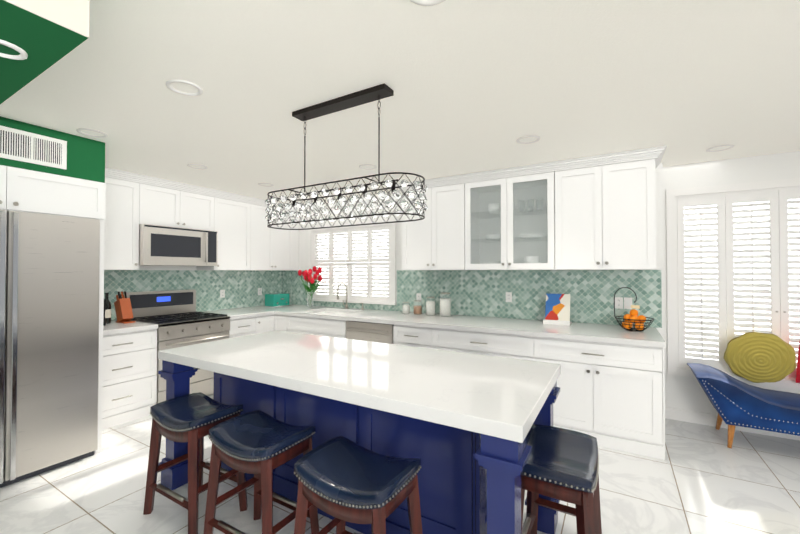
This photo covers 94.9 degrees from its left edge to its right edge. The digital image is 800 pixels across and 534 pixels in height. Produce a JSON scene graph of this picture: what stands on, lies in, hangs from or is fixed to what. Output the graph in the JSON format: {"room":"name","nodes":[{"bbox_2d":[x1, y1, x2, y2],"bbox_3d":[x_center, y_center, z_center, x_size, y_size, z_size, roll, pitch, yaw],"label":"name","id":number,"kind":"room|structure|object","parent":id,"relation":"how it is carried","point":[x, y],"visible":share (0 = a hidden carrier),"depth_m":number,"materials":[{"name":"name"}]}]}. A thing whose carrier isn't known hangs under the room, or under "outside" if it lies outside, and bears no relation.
{"room":"kitchen","nodes":[
{"label":"kitchen","id":0,"kind":"room"},
{"bbox_2d":[139,266,267,270],"bbox_3d":[-4.013,0.243,3.079,0.120,2.556,8.800,0,-1,31],"label":"wall","id":1,"kind":"structure","parent":0,"point":[167,267],"depth_m":4.77,"materials":[{"name":"white paint"}]},
{"bbox_2d":[104,171,139,269],"bbox_3d":[-3.234,-0.472,3.894,0.399,1.004,0.659,0,-1,31],"label":"upper cabinet","id":2,"kind":"object","parent":1,"relation":"attached to","point":[122,208],"depth_m":3.94,"materials":[{"name":"white wood"}]},
{"bbox_2d":[140,215,211,266],"bbox_3d":[-2.829,-0.276,4.460,0.517,0.517,0.724,0,-1,31],"label":"upper cabinet","id":3,"kind":"object","parent":1,"relation":"attached to","point":[151,221],"depth_m":4.34,"materials":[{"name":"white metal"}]},
{"bbox_2d":[139,224,217,265],"bbox_3d":[-2.791,-0.244,4.524,0.517,0.455,0.872,0,-1,31],"label":"microwave","id":4,"kind":"object","parent":3,"relation":"in","point":[159,244],"depth_m":4.35,"materials":[{"name":"metal"}]},
{"bbox_2d":[140,179,215,222],"bbox_3d":[-2.843,-0.719,4.560,0.399,0.492,0.880,0,-1,31],"label":"upper cabinet","id":5,"kind":"object","parent":1,"relation":"attached to","point":[158,200],"depth_m":4.42,"materials":[{"name":"white wood"}]},
{"bbox_2d":[104,270,281,319],"bbox_3d":[-2.800,0.330,5.002,0.012,0.567,3.027,0,-1,31],"label":"backsplash","id":6,"kind":"structure","parent":1,"relation":"attached to","point":[240,288],"depth_m":5.13,"materials":[{"name":"tile"}]},
{"bbox_2d":[220,290,224,297],"bbox_3d":[-2.585,0.389,5.346,0.008,0.116,0.072,0,-1,31],"label":"electrical outlet","id":7,"kind":"object","parent":6,"relation":"attached to","point":[222,293],"visible":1,"depth_m":5.34,"materials":[{"name":"white plastic"}]},
{"bbox_2d":[212,223,219,266],"bbox_3d":[-2.616,-0.272,4.821,0.517,0.517,0.181,0,-1,31],"label":"upper cabinet","id":8,"kind":"object","parent":1,"relation":"attached to","point":[215,226],"depth_m":4.79,"materials":[{"name":"white wood"}]},
{"bbox_2d":[196,195,255,269],"bbox_3d":[-2.464,-0.456,5.199,0.399,1.004,0.611,0,-1,31],"label":"upper cabinet","id":9,"kind":"object","parent":1,"relation":"attached to","point":[236,218],"depth_m":5.13,"materials":[{"name":"white wood"}]},
{"bbox_2d":[256,203,295,270],"bbox_3d":[-2.148,-0.449,5.734,0.399,1.004,0.863,0,-1,31],"label":"upper cabinet","id":10,"kind":"object","parent":1,"relation":"attached to","point":[273,246],"depth_m":5.65,"materials":[{"name":"white wood"}]},
{"bbox_2d":[292,211,298,270],"bbox_3d":[-1.905,-0.444,6.144,0.399,1.004,0.190,0,-1,31],"label":"upper cabinet","id":11,"kind":"object","parent":1,"relation":"attached to","point":[295,238],"depth_m":6.07,"materials":[{"name":"white wood"}]},
{"bbox_2d":[346,321,393,343],"bbox_3d":[-0.179,1.089,4.664,0.678,0.863,0.854,0,-1,31],"label":"dishwasher","id":12,"kind":"object","parent":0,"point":[371,332],"visible":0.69,"depth_m":4.32,"materials":[{"name":"grey metal"}]},
{"bbox_2d":[0,394,799,533],"bbox_3d":[-0.129,1.542,0.769,9.500,0.100,8.800,0,-1,31],"label":"floor","id":13,"kind":"structure","parent":0,"point":[702,479],"depth_m":2.45,"materials":[{"name":"tile"}]},
{"bbox_2d":[0,210,99,487],"bbox_3d":[-3.231,0.566,2.897,1.403,1.905,0.930,0,-1,31],"label":"refrigerator","id":14,"kind":"object","parent":13,"relation":"on","point":[49,309],"visible":1,"depth_m":2.69,"materials":[{"name":"metal"}]},
{"bbox_2d":[0,165,105,453],"bbox_3d":[-3.255,0.409,2.913,1.348,2.219,1.030,0,-1,31],"label":"cabinet surround","id":15,"kind":"object","parent":13,"relation":"on","point":[26,190],"visible":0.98,"depth_m":2.81,"materials":[{"name":"white wood"}]},
{"bbox_2d":[102,329,156,429],"bbox_3d":[-3.058,1.087,3.769,0.809,0.884,0.656,0,-1,31],"label":"base cabinet","id":16,"kind":"object","parent":13,"relation":"on","point":[129,376],"depth_m":3.63,"materials":[{"name":"white wood"}]},
{"bbox_2d":[103,320,157,334],"bbox_3d":[-3.052,0.622,3.772,0.824,0.045,0.656,0,-1,31],"label":"countertop","id":17,"kind":"structure","parent":16,"relation":"on","point":[113,327],"depth_m":3.69,"materials":[{"name":"stone"}]},
{"bbox_2d":[103,299,105,325],"bbox_3d":[-3.050,0.456,3.762,0.060,0.285,0.060,0,-1,31],"label":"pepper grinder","id":18,"kind":"object","parent":17,"relation":"on","point":[104,321],"visible":0.38,"depth_m":3.76,"materials":[{"name":"black"}]},
{"bbox_2d":[105,293,110,323],"bbox_3d":[-3.125,0.438,3.911,0.075,0.325,0.077,0,-1,31],"label":"wine bottle","id":19,"kind":"object","parent":17,"relation":"on","point":[108,311],"visible":0.73,"depth_m":3.89,"materials":[{"name":"black glass"}]},
{"bbox_2d":[114,291,135,322],"bbox_3d":[-3.003,0.436,4.001,0.242,0.336,0.110,0,-1,31],"label":"knife block","id":20,"kind":"object","parent":17,"relation":"on","point":[123,310],"visible":1,"depth_m":3.98,"materials":[{"name":"brown wood"}]},
{"bbox_2d":[123,289,229,403],"bbox_3d":[-2.643,0.917,4.387,0.872,1.240,0.820,0,-1,31],"label":"range","id":21,"kind":"object","parent":13,"relation":"on","point":[177,318],"visible":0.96,"depth_m":4.30,"materials":[{"name":"metal"}]},
{"bbox_2d":[143,392,247,533],"bbox_3d":[-1.262,1.183,2.279,0.535,0.661,0.375,0,-1,31],"label":"stool","id":22,"kind":"object","parent":13,"relation":"on","point":[192,419],"visible":0.98,"depth_m":2.21,"materials":[{"name":"leather"}]},
{"bbox_2d":[229,314,273,337],"bbox_3d":[-2.296,1.103,5.060,0.809,0.884,0.691,0,-1,31],"label":"base cabinet","id":23,"kind":"object","parent":13,"relation":"on","point":[239,327],"depth_m":4.84,"materials":[{"name":"white wood"}]},
{"bbox_2d":[201,308,273,319],"bbox_3d":[-2.292,0.638,5.058,0.824,0.045,0.681,0,-1,31],"label":"countertop","id":24,"kind":"structure","parent":23,"relation":"on","point":[234,313],"depth_m":4.95,"materials":[{"name":"stone"}]},
{"bbox_2d":[203,410,318,533],"bbox_3d":[-0.733,1.178,1.955,0.535,0.661,0.375,0,-1,31],"label":"stool","id":25,"kind":"object","parent":13,"relation":"on","point":[260,445],"visible":1,"depth_m":1.90,"materials":[{"name":"leather"}]},
{"bbox_2d":[273,314,332,336],"bbox_3d":[-1.424,1.108,5.452,0.333,0.884,0.860,0,-1,31],"label":"base cabinet","id":26,"kind":"object","parent":13,"relation":"on","point":[296,324],"depth_m":4.87,"materials":[{"name":"white wood"}]},
{"bbox_2d":[242,304,665,347],"bbox_3d":[0.026,0.632,4.593,5.289,0.045,0.874,0,-1,31],"label":"countertop","id":27,"kind":"structure","parent":26,"relation":"on","point":[619,334],"depth_m":3.83,"materials":[{"name":"stone"}]},
{"bbox_2d":[264,293,289,306],"bbox_3d":[-1.943,0.524,5.825,0.220,0.200,0.330,0,-1,31],"label":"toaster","id":28,"kind":"object","parent":27,"relation":"on","point":[277,300],"visible":1,"depth_m":5.72,"materials":[{"name":"teal metal"}]},
{"bbox_2d":[298,266,322,307],"bbox_3d":[-1.368,0.303,5.626,0.398,0.636,0.370,0,-1,31],"label":"flower vase","id":29,"kind":"object","parent":27,"relation":"on","point":[313,281],"visible":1,"depth_m":5.58,"materials":[{"name":"clear glass"}]},
{"bbox_2d":[320,311,347,313],"bbox_3d":[-0.946,0.763,5.198,0.744,0.200,0.484,0,-1,31],"label":"sink basin","id":30,"kind":"object","parent":27,"relation":"in","point":[334,312],"visible":0.04,"depth_m":5.50,"materials":[{"name":"white ceramic"}]},
{"bbox_2d":[337,283,347,308],"bbox_3d":[-0.859,0.423,5.389,0.092,0.391,0.240,0,-1,31],"label":"faucet","id":31,"kind":"object","parent":27,"relation":"on","point":[346,306],"visible":1,"depth_m":5.43,"materials":[{"name":"silver metal"}]},
{"bbox_2d":[402,302,409,313],"bbox_3d":[0.081,0.536,4.816,0.097,0.150,0.100,0,-1,31],"label":"canister","id":32,"kind":"object","parent":27,"relation":"on","point":[406,309],"visible":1,"depth_m":4.78,"materials":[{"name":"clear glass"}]},
{"bbox_2d":[413,300,421,314],"bbox_3d":[0.227,0.520,4.729,0.107,0.180,0.110,0,-1,31],"label":"canister","id":33,"kind":"object","parent":27,"relation":"on","point":[417,310],"visible":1,"depth_m":4.69,"materials":[{"name":"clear glass"}]},
{"bbox_2d":[426,297,434,315],"bbox_3d":[0.386,0.494,4.636,0.117,0.230,0.120,0,-1,31],"label":"canister","id":34,"kind":"object","parent":27,"relation":"on","point":[430,307],"visible":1,"depth_m":4.59,"materials":[{"name":"clear glass"}]},
{"bbox_2d":[440,292,450,316],"bbox_3d":[0.558,0.463,4.534,0.136,0.290,0.140,0,-1,31],"label":"canister","id":35,"kind":"object","parent":27,"relation":"on","point":[445,307],"visible":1,"depth_m":4.48,"materials":[{"name":"clear glass"}]},
{"bbox_2d":[543,294,571,325],"bbox_3d":[1.665,0.443,3.881,0.260,0.313,0.180,0,-1,31],"label":"cookbook stand","id":36,"kind":"object","parent":27,"relation":"on","point":[557,309],"visible":1,"depth_m":3.88,"materials":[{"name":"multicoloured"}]},
{"bbox_2d":[614,287,653,330],"bbox_3d":[2.198,0.392,3.451,0.324,0.403,0.319,0,-1,31],"label":"fruit basket","id":37,"kind":"object","parent":27,"relation":"on","point":[634,319],"visible":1,"depth_m":3.41,"materials":[{"name":"black"}]},
{"bbox_2d":[294,436,422,533],"bbox_3d":[-0.183,1.174,1.607,0.535,0.661,0.375,0,-1,31],"label":"stool","id":38,"kind":"object","parent":13,"relation":"on","point":[342,480],"visible":1,"depth_m":1.55,"materials":[{"name":"leather"}]},
{"bbox_2d":[158,360,559,533],"bbox_3d":[-0.364,1.077,2.374,2.465,0.869,1.030,0,-1,31],"label":"kitchen island","id":39,"kind":"object","parent":13,"relation":"on","point":[469,482],"visible":0.42,"depth_m":1.95,"materials":[{"name":"blue wood"}]},
{"bbox_2d":[158,330,560,442],"bbox_3d":[-0.364,0.612,2.380,2.470,0.060,1.035,0,-1,31],"label":"island countertop","id":40,"kind":"structure","parent":39,"relation":"on","point":[501,397],"depth_m":1.98,"materials":[{"name":"stone"}]},
{"bbox_2d":[393,325,428,347],"bbox_3d":[0.381,1.095,4.387,0.561,0.884,0.860,0,-1,31],"label":"drawer","id":41,"kind":"object","parent":13,"relation":"on","point":[414,336],"depth_m":4.05,"materials":[{"name":"white wood"}]},
{"bbox_2d":[429,328,524,359],"bbox_3d":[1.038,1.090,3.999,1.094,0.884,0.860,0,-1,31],"label":"drawer","id":42,"kind":"object","parent":13,"relation":"on","point":[483,343],"depth_m":3.66,"materials":[{"name":"white wood"}]},
{"bbox_2d":[521,424,601,533],"bbox_3d":[0.733,1.175,1.722,0.375,0.661,0.535,0,-1,31],"label":"stool","id":43,"kind":"object","parent":13,"relation":"on","point":[562,464],"visible":0.81,"depth_m":1.66,"materials":[{"name":"leather"}]},
{"bbox_2d":[525,336,664,459],"bbox_3d":[1.850,1.084,3.519,1.046,0.884,0.860,0,-1,31],"label":"base cabinet","id":44,"kind":"object","parent":13,"relation":"on","point":[611,395],"depth_m":3.08,"materials":[{"name":"white wood"}]},
{"bbox_2d":[687,363,799,448],"bbox_3d":[3.355,1.223,2.988,1.550,0.599,0.534,0,-1,31],"label":"chaise lounge","id":45,"kind":"object","parent":13,"relation":"on","point":[735,402],"visible":1,"depth_m":3.03,"materials":[{"name":"fabric"}]},
{"bbox_2d":[724,332,796,382],"bbox_3d":[3.201,0.811,3.272,0.477,0.469,0.172,0,-1,31],"label":"pillow","id":46,"kind":"object","parent":45,"relation":"on","point":[756,357],"visible":1,"depth_m":3.23,"materials":[{"name":"yellow fabric"}]},
{"bbox_2d":[796,341,799,382],"bbox_3d":[3.581,0.804,3.030,0.420,0.390,0.169,0,-1,31],"label":"pillow","id":47,"kind":"object","parent":45,"relation":"on","point":[798,373],"visible":1,"depth_m":3.14,"materials":[{"name":"red fabric"}]},
{"bbox_2d":[0,0,799,203],"bbox_3d":[-0.129,-1.114,0.802,9.500,0.100,8.800,0,-1,31],"label":"ceiling","id":48,"kind":"structure","parent":0,"point":[478,85],"depth_m":2.12,"materials":[{"name":"white paint"}]},
{"bbox_2d":[0,0,88,103],"bbox_3d":[-3.589,-0.902,0.216,3.533,0.335,4.277,0,-1,31],"label":"soffit","id":49,"kind":"structure","parent":48,"relation":"attached to","point":[44,35],"depth_m":1.15,"materials":[{"name":"green paint"}]},
{"bbox_2d":[0,39,27,59],"bbox_3d":[-1.312,-0.723,1.206,0.124,0.022,0.124,0,-1,31],"label":"recessed light","id":50,"kind":"object","parent":49,"relation":"attached to","point":[23,55],"visible":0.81,"depth_m":1.23,"materials":[{"name":"white"}]},
{"bbox_2d":[0,116,104,182],"bbox_3d":[-3.239,-0.868,3.006,1.299,0.335,0.882,0,-1,31],"label":"beam","id":51,"kind":"structure","parent":48,"relation":"attached to","point":[85,158],"depth_m":2.88,"materials":[{"name":"green paint"}]},
{"bbox_2d":[0,125,66,169],"bbox_3d":[-2.676,-0.865,2.669,0.012,0.220,0.390,0,-1,31],"label":"air vent register","id":52,"kind":"object","parent":51,"relation":"attached to","point":[23,146],"visible":1,"depth_m":2.67,"materials":[{"name":"white metal"}]},
{"bbox_2d":[76,128,107,137],"bbox_3d":[-2.377,-1.039,2.837,0.190,0.022,0.190,0,-1,31],"label":"recessed light","id":53,"kind":"object","parent":48,"relation":"in","point":[79,130],"visible":0.67,"depth_m":2.82,"materials":[{"name":"white"}]},
{"bbox_2d":[166,79,202,95],"bbox_3d":[-1.255,-1.047,2.140,0.190,0.022,0.190,0,-1,31],"label":"recessed light","id":54,"kind":"object","parent":48,"relation":"in","point":[171,88],"visible":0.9,"depth_m":2.12,"materials":[{"name":"white"}]},
{"bbox_2d":[187,164,207,169],"bbox_3d":[-2.062,-1.027,3.743,0.190,0.022,0.190,0,-1,31],"label":"recessed light","id":55,"kind":"object","parent":48,"relation":"in","point":[188,165],"visible":0.69,"depth_m":3.72,"materials":[{"name":"white"}]},
{"bbox_2d":[258,183,273,186],"bbox_3d":[-1.649,-1.018,4.521,0.190,0.022,0.190,0,-1,31],"label":"recessed light","id":56,"kind":"object","parent":48,"relation":"in","point":[266,183],"visible":0.71,"depth_m":4.49,"materials":[{"name":"white"}]},
{"bbox_2d":[265,83,426,229],"bbox_3d":[-0.382,-0.659,2.316,1.196,0.769,0.338,0,-1,31],"label":"pendant chandelier","id":57,"kind":"object","parent":48,"relation":"hanging from","point":[372,94],"visible":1,"depth_m":2.23,"materials":[{"name":"black metal"}]},
{"bbox_2d":[359,164,376,169],"bbox_3d":[-0.327,-1.027,3.752,0.190,0.022,0.190,0,-1,31],"label":"recessed light","id":58,"kind":"object","parent":48,"relation":"in","point":[375,167],"visible":0.67,"depth_m":3.74,"materials":[{"name":"white"}]},
{"bbox_2d":[410,0,445,5],"bbox_3d":[0.108,-1.057,1.381,0.190,0.022,0.190,0,-1,31],"label":"recessed light","id":59,"kind":"object","parent":48,"relation":"in","point":[427,2],"visible":1,"depth_m":1.45,"materials":[{"name":"white plastic"}]},
{"bbox_2d":[516,135,540,143],"bbox_3d":[1.040,-1.037,2.979,0.190,0.022,0.190,0,-1,31],"label":"recessed light","id":60,"kind":"object","parent":48,"relation":"in","point":[527,136],"visible":0.67,"depth_m":2.96,"materials":[{"name":"white"}]},
{"bbox_2d":[706,144,734,151],"bbox_3d":[2.776,-1.034,3.186,0.190,0.022,0.190,0,-1,31],"label":"recessed light","id":61,"kind":"object","parent":48,"relation":"in","point":[730,147],"visible":0.62,"depth_m":3.17,"materials":[{"name":"white"}]},
{"bbox_2d":[299,162,664,367],"bbox_3d":[0.355,0.268,5.087,5.360,2.556,0.300,0,-1,31],"label":"wall","id":62,"kind":"structure","parent":0,"point":[303,250],"depth_m":5.15,"materials":[{"name":"white paint"}]},
{"bbox_2d":[306,219,396,304],"bbox_3d":[-0.757,-0.068,5.608,1.690,1.210,0.160,0,-1,31],"label":"blinds","id":63,"kind":"object","parent":62,"relation":"attached to","point":[388,261],"visible":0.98,"depth_m":5.54,"materials":[{"name":"white wood"}]},
{"bbox_2d":[318,230,387,296],"bbox_3d":[-0.617,0.030,5.843,2.720,1.950,0.010,0,-1,31],"label":"window","id":64,"kind":"structure","parent":62,"relation":"in","point":[356,262],"depth_m":5.87,"materials":[{"name":"white glass"}]},
{"bbox_2d":[400,177,487,269],"bbox_3d":[0.535,-0.464,4.501,0.875,1.004,0.539,0,-1,31],"label":"upper cabinet","id":65,"kind":"object","parent":62,"relation":"attached to","point":[453,231],"depth_m":4.24,"materials":[{"name":"white wood"}]},
{"bbox_2d":[483,261,500,263],"bbox_3d":[1.062,-0.024,4.174,0.236,0.079,0.236,0,-1,19],"label":"plate","id":66,"kind":"object","parent":65,"relation":"in","point":[489,262],"depth_m":4.08,"materials":[{"name":"white ceramic"}]},
{"bbox_2d":[486,234,500,240],"bbox_3d":[1.079,-0.335,4.167,0.197,0.061,0.197,0,-1,19],"label":"bowl","id":67,"kind":"object","parent":65,"relation":"in","point":[490,236],"depth_m":4.09,"materials":[{"name":"white ceramic"}]},
{"bbox_2d":[519,198,542,211],"bbox_3d":[1.415,-0.667,3.973,0.250,0.120,0.070,0,-1,31],"label":"glasses","id":68,"kind":"object","parent":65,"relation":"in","point":[539,198],"depth_m":3.97,"materials":[{"name":"clear glass"}]},
{"bbox_2d":[519,233,544,238],"bbox_3d":[1.424,-0.328,3.964,0.256,0.043,0.256,0,-1,19],"label":"plate","id":69,"kind":"object","parent":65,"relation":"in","point":[521,236],"depth_m":3.85,"materials":[{"name":"white ceramic"}]},
{"bbox_2d":[524,256,539,262],"bbox_3d":[1.424,-0.049,3.960,0.163,0.124,0.163,0,-1,-11],"label":"bowl","id":70,"kind":"object","parent":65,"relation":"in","point":[526,258],"depth_m":3.89,"materials":[{"name":"white ceramic"}]},
{"bbox_2d":[282,270,661,327],"bbox_3d":[0.272,0.330,4.954,5.326,0.567,0.012,0,-1,31],"label":"backsplash","id":71,"kind":"structure","parent":62,"relation":"attached to","point":[483,293],"depth_m":4.27,"materials":[{"name":"tile"}]},
{"bbox_2d":[416,293,420,301],"bbox_3d":[0.253,0.414,4.952,0.072,0.116,0.008,0,-1,31],"label":"electrical outlet","id":72,"kind":"object","parent":71,"relation":"attached to","point":[418,296],"visible":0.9,"depth_m":4.95,"materials":[{"name":"white plastic"}]},
{"bbox_2d":[506,292,511,301],"bbox_3d":[1.287,0.356,4.343,0.072,0.116,0.008,0,-1,31],"label":"electrical outlet","id":73,"kind":"object","parent":71,"relation":"attached to","point":[508,296],"visible":1,"depth_m":4.34,"materials":[{"name":"white plastic"}]},
{"bbox_2d":[615,297,622,308],"bbox_3d":[2.251,0.369,3.773,0.072,0.116,0.008,0,-1,31],"label":"electrical outlet","id":74,"kind":"object","parent":71,"relation":"attached to","point":[618,302],"visible":1,"depth_m":3.77,"materials":[{"name":"white plastic"}]},
{"bbox_2d":[624,297,631,308],"bbox_3d":[2.320,0.369,3.732,0.072,0.116,0.008,0,-1,31],"label":"electrical outlet","id":75,"kind":"object","parent":71,"relation":"attached to","point":[627,303],"visible":1,"depth_m":3.73,"materials":[{"name":"white plastic"}]},
{"bbox_2d":[544,153,655,269],"bbox_3d":[1.982,-0.475,3.647,0.885,1.004,0.539,0,-1,31],"label":"upper cabinet","id":76,"kind":"object","parent":62,"relation":"attached to","point":[597,212],"depth_m":3.40,"materials":[{"name":"white wood"}]},
{"bbox_2d":[488,203,500,213],"bbox_3d":[1.079,-0.658,4.171,0.157,0.106,0.157,0,-1,19],"label":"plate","id":77,"kind":"object","parent":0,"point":[497,206],"depth_m":4.11,"materials":[{"name":"white ceramic"}]},
{"bbox_2d":[663,151,799,414],"bbox_3d":[4.362,0.239,2.826,3.840,2.556,0.120,0,-1,31],"label":"wall","id":78,"kind":"structure","parent":0,"point":[685,392],"depth_m":3.58,"materials":[{"name":"white paint"}]},
{"bbox_2d":[665,407,799,440],"bbox_3d":[4.326,1.462,2.749,3.839,0.110,0.021,0,-1,31],"label":"baseboard","id":79,"kind":"structure","parent":78,"relation":"attached to","point":[691,416],"depth_m":3.55,"materials":[{"name":"white wood"}]},
{"bbox_2d":[666,178,799,388],"bbox_3d":[3.447,0.144,3.344,1.660,1.860,0.140,0,-1,31],"label":"window shutters","id":80,"kind":"object","parent":78,"relation":"attached to","point":[778,194],"visible":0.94,"depth_m":3.50,"materials":[{"name":"white wood"}]},
{"label":"outside","id":81,"kind":"structure","parent":0,"visible":0},
{"bbox_2d":[684,199,799,359],"bbox_3d":[3.582,0.222,3.571,2.720,2.570,0.010,0,-1,31],"label":"window","id":82,"kind":"structure","parent":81,"point":[740,231],"depth_m":3.67,"materials":[{"name":"white glass"}]}
]}

